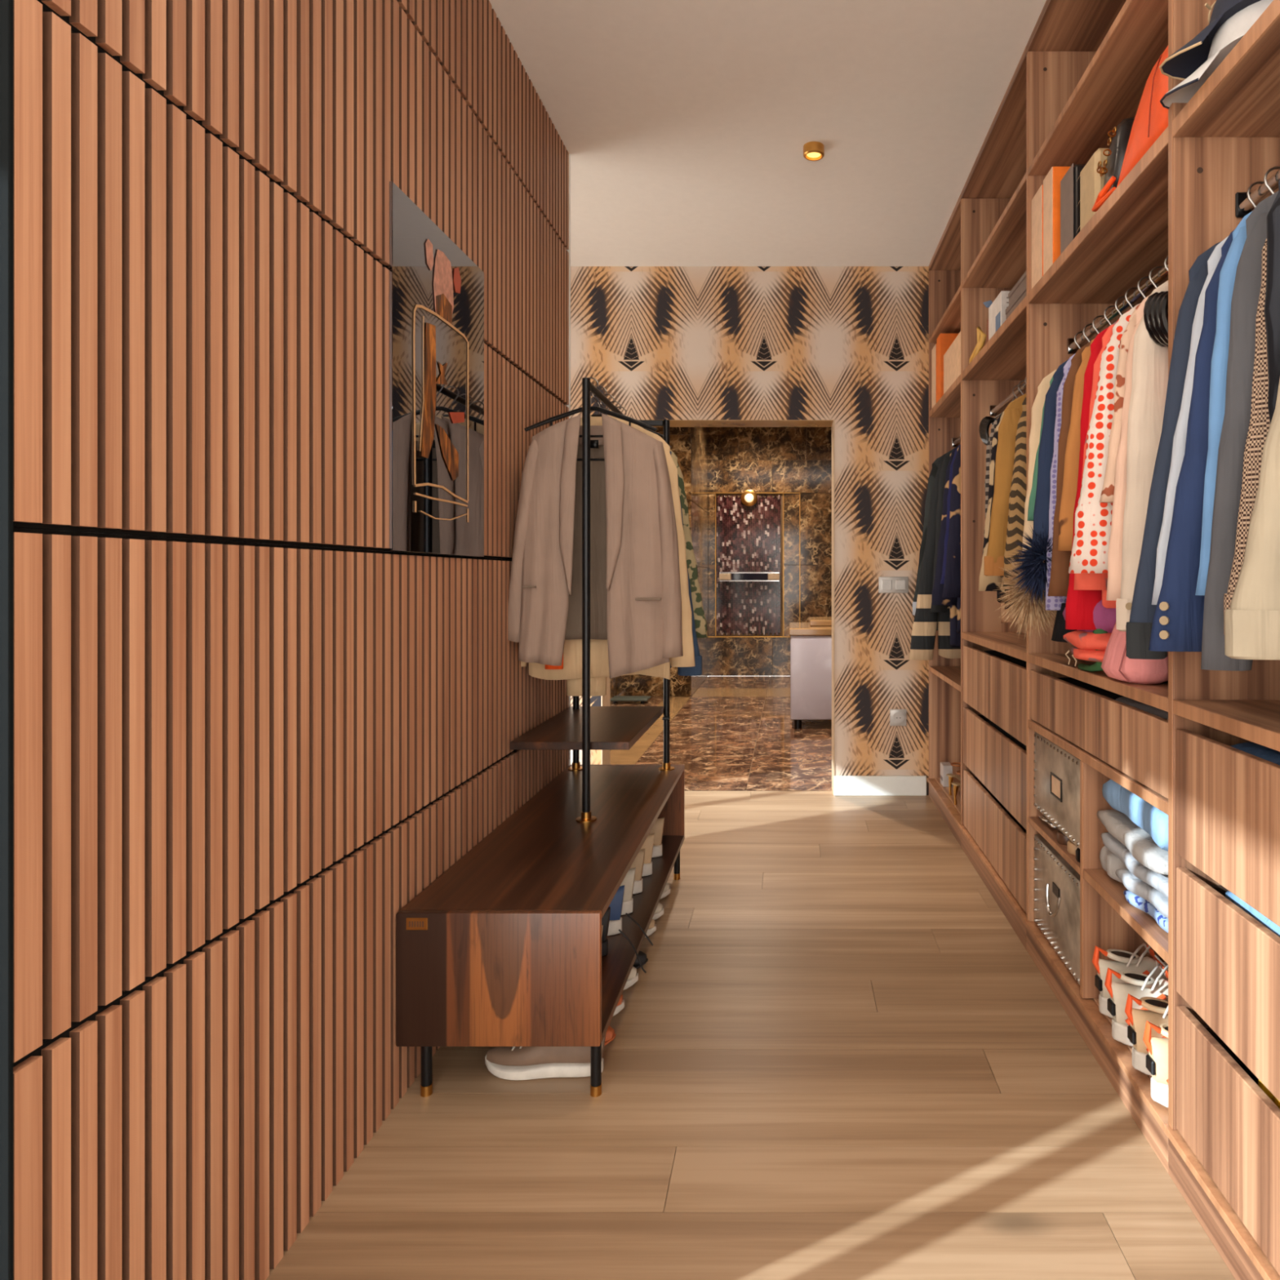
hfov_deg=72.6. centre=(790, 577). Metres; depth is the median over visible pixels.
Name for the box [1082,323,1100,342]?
clothes hanger
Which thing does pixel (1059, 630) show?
skirt
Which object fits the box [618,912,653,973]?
shoelace
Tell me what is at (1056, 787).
storage box
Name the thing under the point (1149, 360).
shirt
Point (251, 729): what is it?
wall
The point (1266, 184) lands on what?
clothes hanger
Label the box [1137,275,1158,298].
clothes hanger
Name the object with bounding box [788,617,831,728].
cabinet
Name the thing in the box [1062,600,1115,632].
rolled top
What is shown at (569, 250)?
trim
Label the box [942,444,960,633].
dress
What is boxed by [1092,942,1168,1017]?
sneaker
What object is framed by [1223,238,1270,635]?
jacket
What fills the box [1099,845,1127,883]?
folded garment
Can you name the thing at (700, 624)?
jacket
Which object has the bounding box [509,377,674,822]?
clothes rack
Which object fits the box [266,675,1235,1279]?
floor
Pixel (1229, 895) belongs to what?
folded garment
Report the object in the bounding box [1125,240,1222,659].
jacket
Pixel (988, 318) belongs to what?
book
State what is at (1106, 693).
drawer gap
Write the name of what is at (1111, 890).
shelf
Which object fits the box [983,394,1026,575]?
shirt
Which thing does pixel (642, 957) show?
shoe
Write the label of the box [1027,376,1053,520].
blouse
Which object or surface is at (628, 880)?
sneaker
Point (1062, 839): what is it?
tin
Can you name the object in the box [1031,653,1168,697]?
shelf
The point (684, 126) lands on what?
ceiling
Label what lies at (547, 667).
scarf
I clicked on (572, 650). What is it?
jacket
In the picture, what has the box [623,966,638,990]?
sneaker
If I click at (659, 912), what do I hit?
sneaker
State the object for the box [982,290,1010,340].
gift box
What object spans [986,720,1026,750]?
folded garment
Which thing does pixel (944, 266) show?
wardrobe
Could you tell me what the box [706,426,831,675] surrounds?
wall
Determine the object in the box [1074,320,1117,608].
dress
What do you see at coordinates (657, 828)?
sneaker
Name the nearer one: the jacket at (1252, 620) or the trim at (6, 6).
the trim at (6, 6)
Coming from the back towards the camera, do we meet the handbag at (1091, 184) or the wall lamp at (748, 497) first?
the wall lamp at (748, 497)
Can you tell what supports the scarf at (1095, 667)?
on the scarf at (1086, 644)
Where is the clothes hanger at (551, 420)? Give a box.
[524,377,657,461]
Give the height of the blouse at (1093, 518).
0.650 m
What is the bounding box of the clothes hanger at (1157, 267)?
[1148,266,1163,288]
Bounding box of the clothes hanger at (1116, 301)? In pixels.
[1114,296,1133,315]
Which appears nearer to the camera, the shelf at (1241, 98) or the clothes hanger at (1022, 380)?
the shelf at (1241, 98)
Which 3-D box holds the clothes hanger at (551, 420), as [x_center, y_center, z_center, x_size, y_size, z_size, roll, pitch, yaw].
[-0.640,-0.508,2.735,0.424,0.268,0.016,0,0,0]
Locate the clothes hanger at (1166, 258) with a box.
[1164,255,1168,271]
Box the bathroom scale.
[609,696,650,702]
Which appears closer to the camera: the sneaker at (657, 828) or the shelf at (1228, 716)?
the shelf at (1228, 716)
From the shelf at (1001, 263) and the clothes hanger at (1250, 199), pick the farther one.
the shelf at (1001, 263)
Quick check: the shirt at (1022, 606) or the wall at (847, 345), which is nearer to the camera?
the shirt at (1022, 606)
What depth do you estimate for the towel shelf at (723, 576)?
10.28 m
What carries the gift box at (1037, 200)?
on the wardrobe at (1090, 64)
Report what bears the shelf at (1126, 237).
attached to the wardrobe at (1090, 64)
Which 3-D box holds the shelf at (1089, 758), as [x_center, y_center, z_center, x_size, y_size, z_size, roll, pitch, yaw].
[1.052,0.467,2.224,0.577,0.024,1.012,0,0,0]
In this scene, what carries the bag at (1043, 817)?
on the wardrobe at (1090, 64)
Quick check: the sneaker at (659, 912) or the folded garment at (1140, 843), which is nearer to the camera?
the folded garment at (1140, 843)
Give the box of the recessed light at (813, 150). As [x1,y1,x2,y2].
[803,141,824,160]
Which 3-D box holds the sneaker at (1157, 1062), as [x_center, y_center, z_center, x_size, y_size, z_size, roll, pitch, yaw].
[0.897,1.009,1.787,0.322,0.174,0.121,0,0,-2]
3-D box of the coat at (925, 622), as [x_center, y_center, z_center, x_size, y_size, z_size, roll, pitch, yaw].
[0.897,-0.125,4.276,0.608,1.070,0.071,0,0,-2]
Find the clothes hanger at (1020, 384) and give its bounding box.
[1012,384,1026,398]
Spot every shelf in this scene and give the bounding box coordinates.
[719,572,779,582]
[929,290,960,342]
[929,382,960,417]
[929,666,960,685]
[962,180,1026,288]
[962,306,1026,380]
[964,632,1026,653]
[1029,0,1168,175]
[1029,143,1168,303]
[1029,720,1168,803]
[1029,816,1079,867]
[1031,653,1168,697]
[1084,869,1168,953]
[1173,15,1279,137]
[1174,699,1279,733]
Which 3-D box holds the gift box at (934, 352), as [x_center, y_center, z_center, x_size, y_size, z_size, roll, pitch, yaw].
[0.880,-1.075,4.585,0.220,0.329,0.130,0,0,0]
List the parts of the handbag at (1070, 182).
panel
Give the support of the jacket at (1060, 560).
hanging from the clothes hanger at (1076, 335)
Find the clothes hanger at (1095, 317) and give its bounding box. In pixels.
[1092,315,1110,333]
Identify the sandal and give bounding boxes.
[946,762,960,795]
[951,770,960,804]
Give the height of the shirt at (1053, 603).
0.750 m
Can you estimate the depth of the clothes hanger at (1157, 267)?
2.08 m
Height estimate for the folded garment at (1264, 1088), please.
0.064 m
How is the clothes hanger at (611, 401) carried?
hanging from the clothes rack
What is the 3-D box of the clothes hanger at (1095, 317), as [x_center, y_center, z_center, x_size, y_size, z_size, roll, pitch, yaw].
[0.900,-0.672,2.470,0.257,0.172,0.012,0,0,0]
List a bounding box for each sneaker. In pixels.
[484,1034,605,1079]
[601,906,610,956]
[607,884,624,935]
[613,994,624,1016]
[619,867,635,915]
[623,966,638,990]
[629,848,644,893]
[640,833,654,876]
[644,919,656,937]
[648,817,664,857]
[652,902,663,919]
[660,883,670,898]
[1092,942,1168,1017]
[1104,964,1168,1046]
[1124,993,1168,1075]
[1142,1020,1168,1107]
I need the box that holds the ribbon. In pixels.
[968,326,986,363]
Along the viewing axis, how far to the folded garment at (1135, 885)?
1.89 m
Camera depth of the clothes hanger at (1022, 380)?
3.28 m
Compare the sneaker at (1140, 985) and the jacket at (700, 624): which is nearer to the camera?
the sneaker at (1140, 985)
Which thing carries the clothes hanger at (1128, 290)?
hanging from the wardrobe at (1090, 64)
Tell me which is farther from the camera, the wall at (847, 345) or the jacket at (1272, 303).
the wall at (847, 345)
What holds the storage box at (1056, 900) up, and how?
on the wardrobe at (1090, 64)
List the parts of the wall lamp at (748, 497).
bulb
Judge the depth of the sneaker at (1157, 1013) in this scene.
1.89 m
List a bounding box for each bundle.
[978,397,1014,445]
[1143,291,1168,346]
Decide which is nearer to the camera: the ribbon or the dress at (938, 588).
the ribbon
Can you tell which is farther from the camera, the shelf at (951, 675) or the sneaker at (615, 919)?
the shelf at (951, 675)
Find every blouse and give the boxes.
[978,411,1004,603]
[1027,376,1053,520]
[1068,303,1139,573]
[1099,302,1141,502]
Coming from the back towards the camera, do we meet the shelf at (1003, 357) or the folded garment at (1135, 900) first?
the shelf at (1003, 357)
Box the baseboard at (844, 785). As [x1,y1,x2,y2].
[834,775,926,795]
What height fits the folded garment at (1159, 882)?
0.040 m
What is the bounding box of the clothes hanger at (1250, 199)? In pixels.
[1246,181,1271,208]
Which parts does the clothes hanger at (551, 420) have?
arm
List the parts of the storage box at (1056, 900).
ring handle, handle plate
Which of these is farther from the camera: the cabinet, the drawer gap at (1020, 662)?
the cabinet
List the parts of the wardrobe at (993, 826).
panel, drawer, drawer, drawer, hanging rail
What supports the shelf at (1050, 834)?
attached to the wardrobe at (1090, 64)
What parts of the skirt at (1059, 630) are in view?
panel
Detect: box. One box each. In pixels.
[931,343,937,408]
[937,333,959,401]
[940,762,952,786]
[943,331,960,394]
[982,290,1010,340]
[1005,284,1026,319]
[1008,271,1026,304]
[1031,184,1043,288]
[1033,731,1080,848]
[1033,834,1079,985]
[1043,166,1070,275]
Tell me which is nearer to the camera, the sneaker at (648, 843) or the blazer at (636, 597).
the blazer at (636, 597)
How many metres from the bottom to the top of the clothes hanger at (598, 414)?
0.173 m
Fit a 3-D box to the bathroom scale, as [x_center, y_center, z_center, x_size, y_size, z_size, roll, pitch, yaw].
[-1.540,1.177,8.220,0.360,0.045,0.240,0,0,0]
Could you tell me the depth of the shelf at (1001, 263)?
3.39 m
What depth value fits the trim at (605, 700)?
4.74 m
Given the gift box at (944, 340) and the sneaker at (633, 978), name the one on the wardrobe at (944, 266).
the gift box at (944, 340)
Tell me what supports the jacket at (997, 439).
hanging from the clothes hanger
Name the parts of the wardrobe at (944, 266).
panel, panel, hanging rail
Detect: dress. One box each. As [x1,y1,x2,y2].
[931,444,960,647]
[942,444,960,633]
[1065,327,1108,630]
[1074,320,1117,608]
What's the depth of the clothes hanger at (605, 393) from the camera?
2.98 m
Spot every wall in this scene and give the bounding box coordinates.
[13,0,568,1279]
[570,266,928,795]
[609,426,708,698]
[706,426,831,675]
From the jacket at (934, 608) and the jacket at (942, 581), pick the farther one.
the jacket at (934, 608)
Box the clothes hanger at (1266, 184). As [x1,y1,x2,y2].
[1263,166,1279,194]
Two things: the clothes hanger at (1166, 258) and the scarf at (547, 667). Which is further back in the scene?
the scarf at (547, 667)
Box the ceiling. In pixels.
[488,0,1046,266]
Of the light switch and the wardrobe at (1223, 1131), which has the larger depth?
the light switch
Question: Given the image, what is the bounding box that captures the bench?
[395,764,684,1097]
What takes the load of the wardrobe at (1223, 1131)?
on the floor
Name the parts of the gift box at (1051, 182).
panel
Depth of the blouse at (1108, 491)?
1.92 m
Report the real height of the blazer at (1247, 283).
0.810 m
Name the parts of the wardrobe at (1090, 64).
panel, drawer, hanging rail, panel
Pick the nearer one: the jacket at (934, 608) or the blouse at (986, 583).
the blouse at (986, 583)
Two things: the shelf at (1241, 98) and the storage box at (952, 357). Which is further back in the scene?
the storage box at (952, 357)
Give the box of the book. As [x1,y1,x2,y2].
[986,318,988,342]
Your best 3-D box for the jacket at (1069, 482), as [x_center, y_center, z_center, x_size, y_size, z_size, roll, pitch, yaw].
[0.901,-0.343,2.230,0.409,0.635,0.059,0,0,-1]
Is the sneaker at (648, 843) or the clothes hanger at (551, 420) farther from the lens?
the sneaker at (648, 843)
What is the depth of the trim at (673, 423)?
4.79 m
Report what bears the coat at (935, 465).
hanging from the clothes hanger
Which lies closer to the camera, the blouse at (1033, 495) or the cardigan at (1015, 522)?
the blouse at (1033, 495)
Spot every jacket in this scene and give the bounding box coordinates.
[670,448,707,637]
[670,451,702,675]
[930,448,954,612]
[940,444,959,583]
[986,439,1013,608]
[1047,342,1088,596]
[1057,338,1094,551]
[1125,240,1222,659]
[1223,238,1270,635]
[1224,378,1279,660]
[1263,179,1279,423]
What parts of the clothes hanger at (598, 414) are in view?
arm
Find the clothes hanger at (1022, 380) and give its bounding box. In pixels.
[1017,380,1025,395]
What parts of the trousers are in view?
trouser leg, trouser leg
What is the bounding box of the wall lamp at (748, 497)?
[741,489,757,506]
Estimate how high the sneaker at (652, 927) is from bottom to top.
0.120 m
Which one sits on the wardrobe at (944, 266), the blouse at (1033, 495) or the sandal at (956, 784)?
the sandal at (956, 784)
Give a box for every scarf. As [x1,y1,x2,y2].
[545,655,563,669]
[1063,630,1111,662]
[1077,628,1107,671]
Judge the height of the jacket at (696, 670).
0.884 m
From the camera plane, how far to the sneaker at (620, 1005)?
2.34 m
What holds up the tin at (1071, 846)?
on the wardrobe at (1090, 64)
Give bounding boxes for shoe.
[604,1025,615,1045]
[632,951,648,968]
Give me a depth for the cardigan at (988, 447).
3.35 m
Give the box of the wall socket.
[889,709,906,725]
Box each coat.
[909,450,960,660]
[912,456,941,631]
[1008,359,1068,608]
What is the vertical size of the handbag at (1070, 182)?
0.233 m
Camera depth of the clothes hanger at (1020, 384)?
3.36 m
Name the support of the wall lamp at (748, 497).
attached to the wall at (788, 531)
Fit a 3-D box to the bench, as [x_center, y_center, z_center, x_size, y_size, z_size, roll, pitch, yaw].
[-0.661,0.980,2.699,0.463,0.441,1.543,0,0,0]
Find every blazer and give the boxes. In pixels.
[507,413,683,678]
[1148,230,1234,651]
[1200,190,1279,671]
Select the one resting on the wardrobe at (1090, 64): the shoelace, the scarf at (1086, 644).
the scarf at (1086, 644)
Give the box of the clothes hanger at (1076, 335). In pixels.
[1074,331,1090,348]
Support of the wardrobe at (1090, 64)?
on the floor
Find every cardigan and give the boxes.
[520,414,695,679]
[983,417,998,591]
[1003,396,1026,586]
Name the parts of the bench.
name plate, leg, panel, leg, panel, leg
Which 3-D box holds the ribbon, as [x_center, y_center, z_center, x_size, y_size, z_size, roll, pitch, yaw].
[0.792,-0.979,3.630,0.041,0.138,0.225,0,0,0]
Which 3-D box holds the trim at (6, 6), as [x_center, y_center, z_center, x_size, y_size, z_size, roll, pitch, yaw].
[-0.963,-0.258,0.982,0.134,2.915,0.006,0,0,0]
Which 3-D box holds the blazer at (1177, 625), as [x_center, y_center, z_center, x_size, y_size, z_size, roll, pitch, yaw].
[0.899,-0.265,1.510,0.520,0.790,0.074,0,0,3]
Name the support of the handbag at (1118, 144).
on the wardrobe at (1090, 64)
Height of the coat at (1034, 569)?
0.750 m
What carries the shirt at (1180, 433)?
attached to the jacket at (1139, 628)
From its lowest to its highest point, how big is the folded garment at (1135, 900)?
0.036 m
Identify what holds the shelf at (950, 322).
attached to the wardrobe at (944, 266)
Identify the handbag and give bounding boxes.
[1060,163,1085,254]
[1080,148,1108,231]
[1091,45,1168,212]
[1096,117,1134,190]
[1101,622,1168,684]
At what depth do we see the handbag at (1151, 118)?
1.90 m
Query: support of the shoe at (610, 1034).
on the floor
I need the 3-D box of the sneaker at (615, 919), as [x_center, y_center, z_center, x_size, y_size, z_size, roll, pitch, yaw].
[-0.646,0.955,2.502,0.317,0.172,0.120,0,0,-3]
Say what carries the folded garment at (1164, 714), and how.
in the wardrobe at (1090, 64)
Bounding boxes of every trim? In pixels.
[0,0,13,1279]
[565,153,570,765]
[600,419,834,795]
[636,419,833,426]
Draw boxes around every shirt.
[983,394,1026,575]
[990,368,1057,640]
[1045,354,1075,610]
[1102,779,1168,851]
[1106,293,1151,600]
[1115,280,1168,631]
[1151,235,1229,604]
[1195,211,1252,595]
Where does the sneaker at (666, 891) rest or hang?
on the floor
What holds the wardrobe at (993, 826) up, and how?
on the floor
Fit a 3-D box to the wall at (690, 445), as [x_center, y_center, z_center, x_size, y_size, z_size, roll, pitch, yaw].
[-1.425,-0.375,7.654,0.850,3.150,5.493,0,0,0]
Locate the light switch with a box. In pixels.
[878,576,908,592]
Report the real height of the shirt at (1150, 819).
0.094 m
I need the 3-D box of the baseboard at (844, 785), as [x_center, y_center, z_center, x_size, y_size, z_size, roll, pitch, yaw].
[-0.826,1.146,4.699,3.148,0.108,0.016,0,0,0]
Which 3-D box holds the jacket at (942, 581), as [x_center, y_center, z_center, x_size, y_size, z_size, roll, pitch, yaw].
[0.900,-0.302,3.979,0.406,0.715,0.059,0,0,0]
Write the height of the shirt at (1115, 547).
0.815 m
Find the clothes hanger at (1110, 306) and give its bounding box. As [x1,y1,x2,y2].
[1103,305,1122,325]
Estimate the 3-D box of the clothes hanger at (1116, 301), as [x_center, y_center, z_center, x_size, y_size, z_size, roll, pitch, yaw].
[0.900,-0.672,2.300,0.266,0.172,0.012,0,0,-1]
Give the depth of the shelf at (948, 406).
4.36 m
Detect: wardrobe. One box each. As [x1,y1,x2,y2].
[927,194,960,845]
[959,46,1026,948]
[1023,0,1168,1173]
[1159,0,1279,1279]
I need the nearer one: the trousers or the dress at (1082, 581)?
the dress at (1082, 581)
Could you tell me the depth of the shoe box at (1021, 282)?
2.93 m
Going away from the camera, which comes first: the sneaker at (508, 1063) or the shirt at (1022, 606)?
the sneaker at (508, 1063)
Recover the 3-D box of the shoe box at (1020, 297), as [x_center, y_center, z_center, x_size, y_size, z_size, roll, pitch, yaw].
[0.912,-0.938,2.925,0.279,0.054,0.294,0,0,0]
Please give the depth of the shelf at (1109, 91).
2.24 m
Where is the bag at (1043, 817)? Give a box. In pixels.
[1038,814,1059,830]
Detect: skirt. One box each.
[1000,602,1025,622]
[1051,603,1076,666]
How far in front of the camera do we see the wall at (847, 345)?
4.71 m
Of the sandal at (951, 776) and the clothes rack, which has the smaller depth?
the clothes rack
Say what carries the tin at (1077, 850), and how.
on the wardrobe at (1090, 64)
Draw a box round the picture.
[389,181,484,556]
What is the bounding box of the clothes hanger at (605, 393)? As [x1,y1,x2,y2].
[599,393,614,414]
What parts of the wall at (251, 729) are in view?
wood panel, wood panel, wood panel, wood panel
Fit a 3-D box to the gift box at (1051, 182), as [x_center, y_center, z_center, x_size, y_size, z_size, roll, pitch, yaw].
[0.880,-1.060,2.555,0.220,0.299,0.090,0,0,0]
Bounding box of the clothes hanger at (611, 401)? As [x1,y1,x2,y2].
[607,400,671,448]
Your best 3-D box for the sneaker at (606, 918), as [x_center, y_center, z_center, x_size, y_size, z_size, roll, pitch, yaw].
[-0.649,0.959,2.365,0.303,0.165,0.115,0,0,2]
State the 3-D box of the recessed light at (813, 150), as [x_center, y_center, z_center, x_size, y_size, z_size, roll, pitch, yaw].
[0.093,-1.697,3.400,0.084,0.038,0.084,0,0,0]
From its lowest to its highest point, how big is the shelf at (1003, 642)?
0.028 m
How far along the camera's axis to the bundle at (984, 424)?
3.40 m
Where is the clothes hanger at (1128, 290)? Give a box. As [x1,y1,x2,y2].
[1124,287,1145,308]
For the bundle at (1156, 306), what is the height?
0.262 m
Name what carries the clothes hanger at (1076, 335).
hanging from the wardrobe at (1090, 64)
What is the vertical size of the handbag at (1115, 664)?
0.242 m
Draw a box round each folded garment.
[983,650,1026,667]
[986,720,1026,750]
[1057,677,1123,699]
[1096,808,1168,875]
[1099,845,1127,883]
[1101,832,1168,897]
[1115,696,1168,719]
[1115,868,1168,918]
[1123,889,1168,933]
[1225,890,1279,937]
[1230,742,1279,764]
[1257,1080,1279,1108]
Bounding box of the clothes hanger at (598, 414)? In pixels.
[590,386,663,437]
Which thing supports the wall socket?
attached to the wall at (847, 345)
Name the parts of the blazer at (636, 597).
panel, panel, panel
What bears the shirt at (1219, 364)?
hanging from the clothes hanger
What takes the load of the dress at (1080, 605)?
hanging from the clothes hanger at (1147, 277)
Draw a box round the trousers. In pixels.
[566,676,606,696]
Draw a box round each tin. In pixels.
[1057,830,1070,845]
[1066,840,1078,855]
[1075,848,1079,862]
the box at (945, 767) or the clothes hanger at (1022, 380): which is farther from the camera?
the box at (945, 767)
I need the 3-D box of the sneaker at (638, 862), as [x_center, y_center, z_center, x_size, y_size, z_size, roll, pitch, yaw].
[-0.647,0.952,2.836,0.331,0.180,0.125,0,0,2]
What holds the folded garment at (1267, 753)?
in the wardrobe at (1223, 1131)

